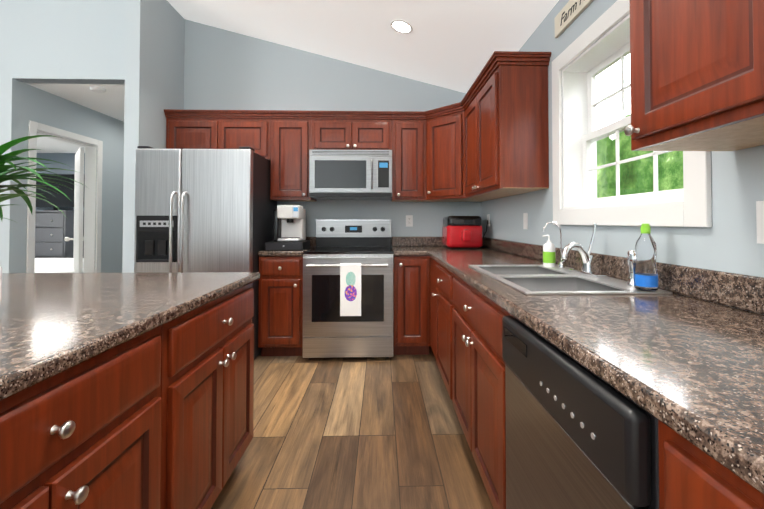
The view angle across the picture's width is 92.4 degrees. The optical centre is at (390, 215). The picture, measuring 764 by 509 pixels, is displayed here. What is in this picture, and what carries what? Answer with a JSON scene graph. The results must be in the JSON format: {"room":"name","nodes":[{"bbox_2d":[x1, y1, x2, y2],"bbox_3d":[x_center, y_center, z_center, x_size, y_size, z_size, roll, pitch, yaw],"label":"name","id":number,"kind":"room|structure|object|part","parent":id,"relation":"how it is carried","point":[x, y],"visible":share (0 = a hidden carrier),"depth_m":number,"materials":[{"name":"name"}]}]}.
{"room":"kitchen","nodes":[
{"label":"kitchen","id":0,"kind":"room"},
{"bbox_2d":[36,153,84,210],"bbox_3d":[-5.309,-1.017,6.898,5.996,4.600,0.200,0,-1,-2],"label":"wall","id":1,"kind":"structure","parent":0,"point":[68,159],"depth_m":6.77,"materials":[{"name":"blue"}]},
{"bbox_2d":[0,0,125,272],"bbox_3d":[-5.212,-1.080,3.260,5.996,4.600,0.120,0,-1,-2],"label":"wall","id":2,"kind":"structure","parent":0,"point":[48,40],"depth_m":3.27,"materials":[{"name":"grey paint"}]},
{"bbox_2d":[22,83,123,272],"bbox_3d":[-3.476,0.034,5.188,0.120,2.440,3.680,0,-1,-2],"label":"wall","id":3,"kind":"structure","parent":0,"point":[46,108],"depth_m":4.32,"materials":[{"name":"grey paint"}]},
{"bbox_2d":[26,120,102,272],"bbox_3d":[-3.432,0.175,3.826,0.137,2.110,0.890,0,-1,-2],"label":"door frame","id":4,"kind":"structure","parent":3,"relation":"attached to","point":[93,205],"depth_m":4.18,"materials":[{"name":"white wood"}]},
{"bbox_2d":[64,147,83,272],"bbox_3d":[-3.797,0.226,4.436,0.550,2.010,0.577,0,-1,-2],"label":"bedroom door","id":5,"kind":"structure","parent":3,"relation":"in","point":[78,238],"depth_m":4.21,"materials":[{"name":"white wood"}]},
{"bbox_2d":[122,0,184,272],"bbox_3d":[-2.200,-1.049,5.058,0.120,4.600,4.046,0,-1,-2],"label":"wall","id":6,"kind":"structure","parent":0,"point":[154,54],"depth_m":3.13,"materials":[{"name":"grey paint"}]},
{"bbox_2d":[13,0,558,152],"bbox_3d":[-3.496,-2.483,1.869,9.350,2.534,10.400,0,-1,-2],"label":"ceiling","id":7,"kind":"structure","parent":0,"point":[452,44],"depth_m":3.15,"materials":[{"name":"white paint"}]},
{"bbox_2d":[90,86,105,92],"bbox_3d":[-2.790,-1.198,3.487,0.124,0.034,0.124,0,-1,-2],"label":"smoke detector","id":8,"kind":"object","parent":7,"relation":"attached to","point":[97,89],"visible":1,"depth_m":3.46,"materials":[{"name":"white plastic"}]},
{"bbox_2d":[390,20,412,33],"bbox_3d":[0.082,-1.467,2.848,0.178,0.052,0.184,0,-1,-2],"label":"recessed light","id":9,"kind":"object","parent":7,"relation":"in","point":[401,26],"visible":1,"depth_m":2.84,"materials":[{"name":"white"}]},
{"bbox_2d":[184,19,481,246],"bbox_3d":[-0.585,-1.070,3.824,3.044,4.600,0.120,0,-1,-2],"label":"wall","id":10,"kind":"structure","parent":0,"point":[226,70],"depth_m":3.76,"materials":[{"name":"grey paint"}]},
{"bbox_2d":[164,109,270,160],"bbox_3d":[-1.615,-0.751,3.548,0.964,0.447,0.358,0,-1,-2],"label":"upper cabinet","id":11,"kind":"object","parent":10,"relation":"attached to","point":[211,129],"visible":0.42,"depth_m":3.41,"materials":[{"name":"brown wood"}]},
{"bbox_2d":[269,110,316,201],"bbox_3d":[-0.943,-0.560,3.563,0.378,0.828,0.358,0,-1,-2],"label":"upper cabinet","id":12,"kind":"object","parent":10,"relation":"attached to","point":[290,147],"visible":0.96,"depth_m":3.42,"materials":[{"name":"brown wood"}]},
{"bbox_2d":[310,111,391,149],"bbox_3d":[-0.372,-0.789,3.582,0.760,0.371,0.358,0,-1,-2],"label":"upper cabinet","id":13,"kind":"object","parent":10,"relation":"attached to","point":[351,130],"visible":0.81,"depth_m":3.44,"materials":[{"name":"brown wood"}]},
{"bbox_2d":[309,150,391,199],"bbox_3d":[-0.371,-0.385,3.527,0.758,0.432,0.453,0,-1,-2],"label":"over-the-range microwave","id":14,"kind":"object","parent":13,"relation":"attached to","point":[351,174],"visible":1,"depth_m":3.34,"materials":[{"name":"silver metal"}]},
{"bbox_2d":[391,111,425,201],"bbox_3d":[0.171,-0.560,3.593,0.322,0.828,0.358,0,-1,-2],"label":"upper cabinet","id":15,"kind":"object","parent":10,"relation":"attached to","point":[408,156],"visible":0.92,"depth_m":3.45,"materials":[{"name":"brown wood"}]},
{"bbox_2d":[406,215,412,226],"bbox_3d":[0.189,0.054,3.760,0.072,0.116,0.008,0,-1,-2],"label":"electrical outlet","id":16,"kind":"object","parent":10,"relation":"attached to","point":[409,220],"visible":1,"depth_m":3.76,"materials":[{"name":"white plastic"}]},
{"bbox_2d":[423,102,497,201],"bbox_3d":[0.618,-0.562,3.455,0.653,0.828,0.656,0,-1,-2],"label":"upper cabinet","id":17,"kind":"object","parent":10,"relation":"attached to","point":[444,153],"visible":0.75,"depth_m":3.30,"materials":[{"name":"brown wood"}]},
{"bbox_2d":[211,346,492,508],"bbox_3d":[-3.473,1.246,1.855,9.400,0.100,10.500,0,-1,-2],"label":"floor","id":18,"kind":"structure","parent":0,"point":[358,433],"depth_m":1.94,"materials":[{"name":"brown wood"}]},
{"bbox_2d":[35,258,83,272],"bbox_3d":[-5.187,0.969,5.191,2.650,0.570,1.850,0,-1,-2],"label":"bed","id":19,"kind":"object","parent":18,"relation":"on","point":[53,265],"depth_m":5.00,"materials":[{"name":"white"}]},
{"bbox_2d":[35,210,83,257],"bbox_3d":[-5.925,0.595,6.416,0.760,1.360,0.475,0,-1,-2],"label":"chest","id":20,"kind":"object","parent":18,"relation":"on","point":[54,229],"visible":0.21,"depth_m":6.22,"materials":[{"name":"grey wood"}]},
{"bbox_2d":[36,174,84,210],"bbox_3d":[-5.905,-0.405,6.446,1.020,0.639,0.150,0,-1,-2],"label":"television","id":21,"kind":"object","parent":20,"relation":"on","point":[60,199],"visible":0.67,"depth_m":6.39,"materials":[{"name":"black glass"}]},
{"bbox_2d":[0,325,161,508],"bbox_3d":[-0.933,0.741,0.669,0.673,0.869,0.740,0,-1,-2],"label":"base cabinet","id":22,"kind":"object","parent":18,"relation":"on","point":[86,434],"visible":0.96,"depth_m":0.78,"materials":[{"name":"brown wood"}]},
{"bbox_2d":[134,146,276,359],"bbox_3d":[-1.591,0.334,3.262,0.911,1.772,0.840,0,-1,-2],"label":"fridge","id":23,"kind":"object","parent":18,"relation":"on","point":[264,206],"depth_m":2.92,"materials":[{"name":"grey metal"}]},
{"bbox_3d":[-1.819,0.263,2.875,0.394,0.921,0.075,0,-1,-2],"label":"fridge handle","id":24,"kind":"part","parent":23,"relation":"part of","materials":[{"name":"silver metal"}]},
{"bbox_3d":[-1.583,0.314,2.949,0.911,1.702,0.074,0,-1,-2],"label":"fridge door","id":25,"kind":"part","parent":23,"relation":"part of","materials":[{"name":"silver metal"}]},
{"bbox_2d":[160,283,253,508],"bbox_3d":[-0.953,0.754,1.411,0.673,0.869,0.740,0,-1,-2],"label":"base cabinet","id":26,"kind":"object","parent":18,"relation":"on","point":[207,372],"visible":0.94,"depth_m":1.28,"materials":[{"name":"brown wood"}]},
{"bbox_2d":[258,256,302,355],"bbox_3d":[-0.941,0.788,3.385,0.380,0.869,0.653,0,-1,-2],"label":"base cabinet","id":27,"kind":"object","parent":18,"relation":"on","point":[280,323],"visible":0.9,"depth_m":3.10,"materials":[{"name":"brown wood"}]},
{"bbox_2d":[258,237,315,255],"bbox_3d":[-0.942,0.277,3.410,0.383,0.138,0.635,0,-1,-2],"label":"countertop","id":28,"kind":"structure","parent":27,"relation":"on","point":[286,252],"depth_m":3.10,"materials":[{"name":"stone"}]},
{"bbox_2d":[265,240,309,249],"bbox_3d":[-0.938,0.270,3.349,0.330,0.071,0.342,0,-1,-2],"label":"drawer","id":29,"kind":"object","parent":28,"relation":"on","point":[277,245],"visible":0.98,"depth_m":3.19,"materials":[{"name":"black plastic"}]},
{"bbox_2d":[273,205,305,241],"bbox_3d":[-0.937,0.071,3.374,0.250,0.325,0.290,0,-1,-2],"label":"coffee maker","id":30,"kind":"object","parent":29,"relation":"on","point":[282,214],"visible":0.96,"depth_m":3.33,"materials":[{"name":"white plastic"}]},
{"bbox_2d":[282,206,299,237],"bbox_3d":[-0.900,0.060,3.293,0.169,0.284,0.134,0,-1,-2],"label":"panel","id":31,"kind":"object","parent":30,"relation":"attached to","point":[295,211],"visible":1,"depth_m":3.23,"materials":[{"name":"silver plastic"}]},
{"bbox_2d":[303,219,392,358],"bbox_3d":[-0.366,0.627,3.354,0.760,1.190,0.746,0,-1,-2],"label":"range","id":32,"kind":"object","parent":18,"relation":"on","point":[329,331],"visible":1,"depth_m":3.05,"materials":[{"name":"silver metal"}]},
{"bbox_2d":[340,263,360,315],"bbox_3d":[-0.328,0.602,2.995,0.170,0.428,0.035,0,-1,-2],"label":"towel","id":33,"kind":"object","parent":32,"relation":"hanging from","point":[350,289],"visible":0.92,"depth_m":2.98,"materials":[{"name":"white fabric"}]},
{"bbox_2d":[393,254,429,354],"bbox_3d":[0.174,0.789,3.415,0.314,0.869,0.653,0,-1,-2],"label":"base cabinet","id":34,"kind":"object","parent":18,"relation":"on","point":[411,305],"visible":0.98,"depth_m":3.13,"materials":[{"name":"brown wood"}]},
{"bbox_2d":[430,316,430,345],"bbox_3d":[0.637,0.789,3.457,0.612,0.869,0.607,0,-1,-2],"label":"base cabinet","id":35,"kind":"object","parent":18,"relation":"on","point":[430,330],"visible":0.04,"depth_m":3.14,"materials":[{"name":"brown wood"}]},
{"bbox_2d":[430,257,437,357],"bbox_3d":[0.651,0.781,2.949,0.612,0.869,0.407,0,-1,-2],"label":"base cabinet","id":36,"kind":"object","parent":18,"relation":"on","point":[433,284],"visible":0.1,"depth_m":2.96,"materials":[{"name":"brown wood"}]},
{"bbox_2d":[432,263,454,400],"bbox_3d":[0.638,0.771,2.429,0.665,0.869,0.628,0,-1,-2],"label":"base cabinet","id":37,"kind":"object","parent":18,"relation":"on","point":[445,305],"visible":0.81,"depth_m":2.33,"materials":[{"name":"brown wood"}]},
{"bbox_2d":[452,275,511,508],"bbox_3d":[0.659,0.758,1.651,0.665,0.869,0.926,0,-1,-2],"label":"base cabinet","id":38,"kind":"object","parent":18,"relation":"on","point":[478,377],"visible":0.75,"depth_m":1.47,"materials":[{"name":"brown wood"}]},
{"bbox_2d":[502,316,658,508],"bbox_3d":[0.671,0.746,0.874,0.622,0.866,0.618,0,-1,-2],"label":"dishwasher","id":39,"kind":"object","parent":18,"relation":"on","point":[550,464],"depth_m":0.77,"materials":[{"name":"grey metal"}]},
{"bbox_3d":[0.360,0.376,0.898,0.002,0.068,0.476,0,-1,-2],"label":"dishwasher knob","id":40,"kind":"part","parent":39,"relation":"part of","materials":[{"name":"silver metal"}]},
{"bbox_3d":[0.382,0.388,0.872,0.039,0.150,0.612,0,-1,-2],"label":"dishwasher panel","id":41,"kind":"part","parent":39,"relation":"part of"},
{"bbox_2d":[658,420,763,508],"bbox_3d":[0.696,0.734,0.261,0.665,0.869,0.600,0,-1,-2],"label":"base cabinet","id":42,"kind":"object","parent":18,"relation":"on","point":[691,476],"visible":0.56,"depth_m":0.48,"materials":[{"name":"brown wood"}]},
{"bbox_3d":[0.716,0.721,-0.491,0.665,0.869,0.900,0,-1,-2],"label":"base cabinet","id":43,"kind":"object","parent":18,"relation":"on","visible":0},
{"bbox_2d":[392,237,763,494],"bbox_3d":[0.543,0.236,1.048,0.929,0.138,5.437,0,-1,-2],"label":"countertop","id":44,"kind":"structure","parent":43,"relation":"on","point":[690,368],"depth_m":0.81,"materials":[{"name":"stone"}]},
{"bbox_2d":[442,216,482,248],"bbox_3d":[0.677,0.155,3.463,0.330,0.305,0.405,0,-1,-2],"label":"toaster","id":45,"kind":"object","parent":44,"relation":"on","point":[453,227],"depth_m":3.34,"materials":[{"name":"red plastic"}]},
{"bbox_3d":[0.677,0.220,3.442,0.250,0.175,0.365,0,-1,-2],"label":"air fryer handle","id":46,"kind":"part","parent":45,"relation":"part of","materials":[{"name":"red plastic"}]},
{"bbox_2d":[542,235,554,266],"bbox_3d":[0.868,0.194,2.014,0.067,0.178,0.063,0,-1,-2],"label":"soap dispenser bottle","id":47,"kind":"object","parent":44,"relation":"on","point":[549,253],"visible":0.85,"depth_m":1.99,"materials":[{"name":"white plastic"}]},
{"bbox_2d":[469,265,672,294],"bbox_3d":[0.705,0.370,1.662,0.510,0.200,0.820,0,-1,-2],"label":"sink basin","id":48,"kind":"object","parent":44,"relation":"in","point":[538,280],"visible":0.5,"depth_m":1.64,"materials":[{"name":"silver metal"}]},
{"bbox_2d":[543,221,635,286],"bbox_3d":[0.840,0.147,1.649,0.206,0.245,0.592,0,-1,-2],"label":"sink faucet","id":49,"kind":"object","parent":44,"relation":"on","point":[588,268],"visible":0.94,"depth_m":1.64,"materials":[{"name":"silver metal"}]},
{"bbox_2d":[635,224,657,291],"bbox_3d":[0.902,0.145,1.296,0.069,0.235,0.069,0,-1,-2],"label":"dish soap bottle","id":50,"kind":"object","parent":44,"relation":"on","point":[646,275],"visible":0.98,"depth_m":1.27,"materials":[{"name":"clear plastic"}]},
{"bbox_3d":[-1.630,0.741,0.648,0.718,0.869,2.230,0,-1,-2],"label":"base cabinet","id":51,"kind":"object","parent":18,"relation":"on","visible":0},
{"bbox_2d":[0,272,259,400],"bbox_3d":[-1.451,0.277,0.540,1.670,0.038,2.530,0,-1,-2],"label":"countertop","id":52,"kind":"structure","parent":51,"relation":"on","point":[52,324],"depth_m":1.04,"materials":[{"name":"stone"}]},
{"bbox_2d":[0,265,1,303],"bbox_3d":[-1.143,0.201,0.985,0.132,0.127,0.132,0,-1,-2],"label":"plant pot","id":53,"kind":"object","parent":52,"relation":"on","point":[0,284],"visible":1,"depth_m":1.02,"materials":[{"name":"white"}]},
{"bbox_2d":[0,135,84,221],"bbox_3d":[-1.147,-0.032,0.983,0.543,0.382,0.456,0,-1,-2],"label":"bamboo plant","id":54,"kind":"object","parent":53,"relation":"in","point":[7,158],"visible":1,"depth_m":1.02,"materials":[{"name":"green plant"}]},
{"bbox_2d":[482,0,763,312],"bbox_3d":[1.125,-1.130,0.348,0.190,4.600,7.160,0,-1,-2],"label":"wall","id":55,"kind":"structure","parent":0,"point":[726,241],"depth_m":1.34,"materials":[{"name":"grey paint"}]},
{"bbox_2d":[487,214,489,225],"bbox_3d":[0.940,0.045,3.535,0.008,0.116,0.072,0,-1,-2],"label":"outlet","id":56,"kind":"object","parent":55,"relation":"attached to","point":[488,217],"visible":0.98,"depth_m":3.52,"materials":[{"name":"white plastic"}]},
{"bbox_2d":[461,51,550,197],"bbox_3d":[0.785,-0.576,2.696,0.358,0.828,0.960,0,-1,-2],"label":"upper cabinet","id":57,"kind":"object","parent":55,"relation":"attached to","point":[504,102],"visible":1,"depth_m":2.27,"materials":[{"name":"brown wood"}]},
{"bbox_2d":[523,213,527,228],"bbox_3d":[0.962,0.039,2.625,0.012,0.116,0.072,0,-1,-2],"label":"light switch","id":58,"kind":"object","parent":55,"relation":"attached to","point":[525,220],"visible":1,"depth_m":2.62,"materials":[{"name":"white plastic"}]},
{"bbox_2d":[554,0,592,37],"bbox_3d":[0.983,-1.112,1.695,0.018,0.120,0.920,0,-1,-2],"label":"sign","id":59,"kind":"object","parent":55,"relation":"attached to","point":[572,17],"visible":0.98,"depth_m":1.99,"materials":[{"name":"beige wood"}]},
{"bbox_2d":[560,0,580,25],"bbox_3d":[0.968,-1.107,1.886,0.002,0.059,0.385,0,-1,-2],"label":"lettering","id":60,"kind":"object","parent":59,"relation":"attached to","point":[566,17],"visible":1,"depth_m":1.99,"materials":[{"name":"black paint"}]},
{"bbox_2d":[552,0,711,226],"bbox_3d":[1.080,-0.442,1.673,0.209,0.976,1.031,0,-1,-2],"label":"window","id":61,"kind":"structure","parent":55,"relation":"in","point":[692,207],"depth_m":1.84,"materials":[{"name":"white wood"}]},
{"bbox_3d":[1.130,-0.442,1.675,0.060,0.768,0.823,0,-1,-2],"label":"window sashes","id":62,"kind":"part","parent":61,"relation":"part of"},
{"bbox_2d":[624,0,763,150],"bbox_3d":[0.834,-0.607,0.876,0.358,0.828,0.503,0,-1,-2],"label":"upper cabinet","id":63,"kind":"object","parent":55,"relation":"attached to","point":[697,75],"visible":1,"depth_m":0.85,"materials":[{"name":"brown wood"}]},
{"bbox_2d":[756,201,763,243],"bbox_3d":[1.007,0.017,0.949,0.012,0.116,0.118,0,-1,-2],"label":"outlet","id":64,"kind":"object","parent":55,"relation":"attached to","point":[760,219],"visible":1,"depth_m":1.00,"materials":[{"name":"white plastic"}]},
{"label":"outside","id":65,"kind":"structure","parent":0,"visible":0},
{"bbox_2d":[596,54,682,197],"bbox_3d":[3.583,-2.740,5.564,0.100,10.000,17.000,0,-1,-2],"label":"window glass","id":66,"kind":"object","parent":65,"point":[663,180],"depth_m":5.58,"materials":[{"name":"clear glass"}]}
]}

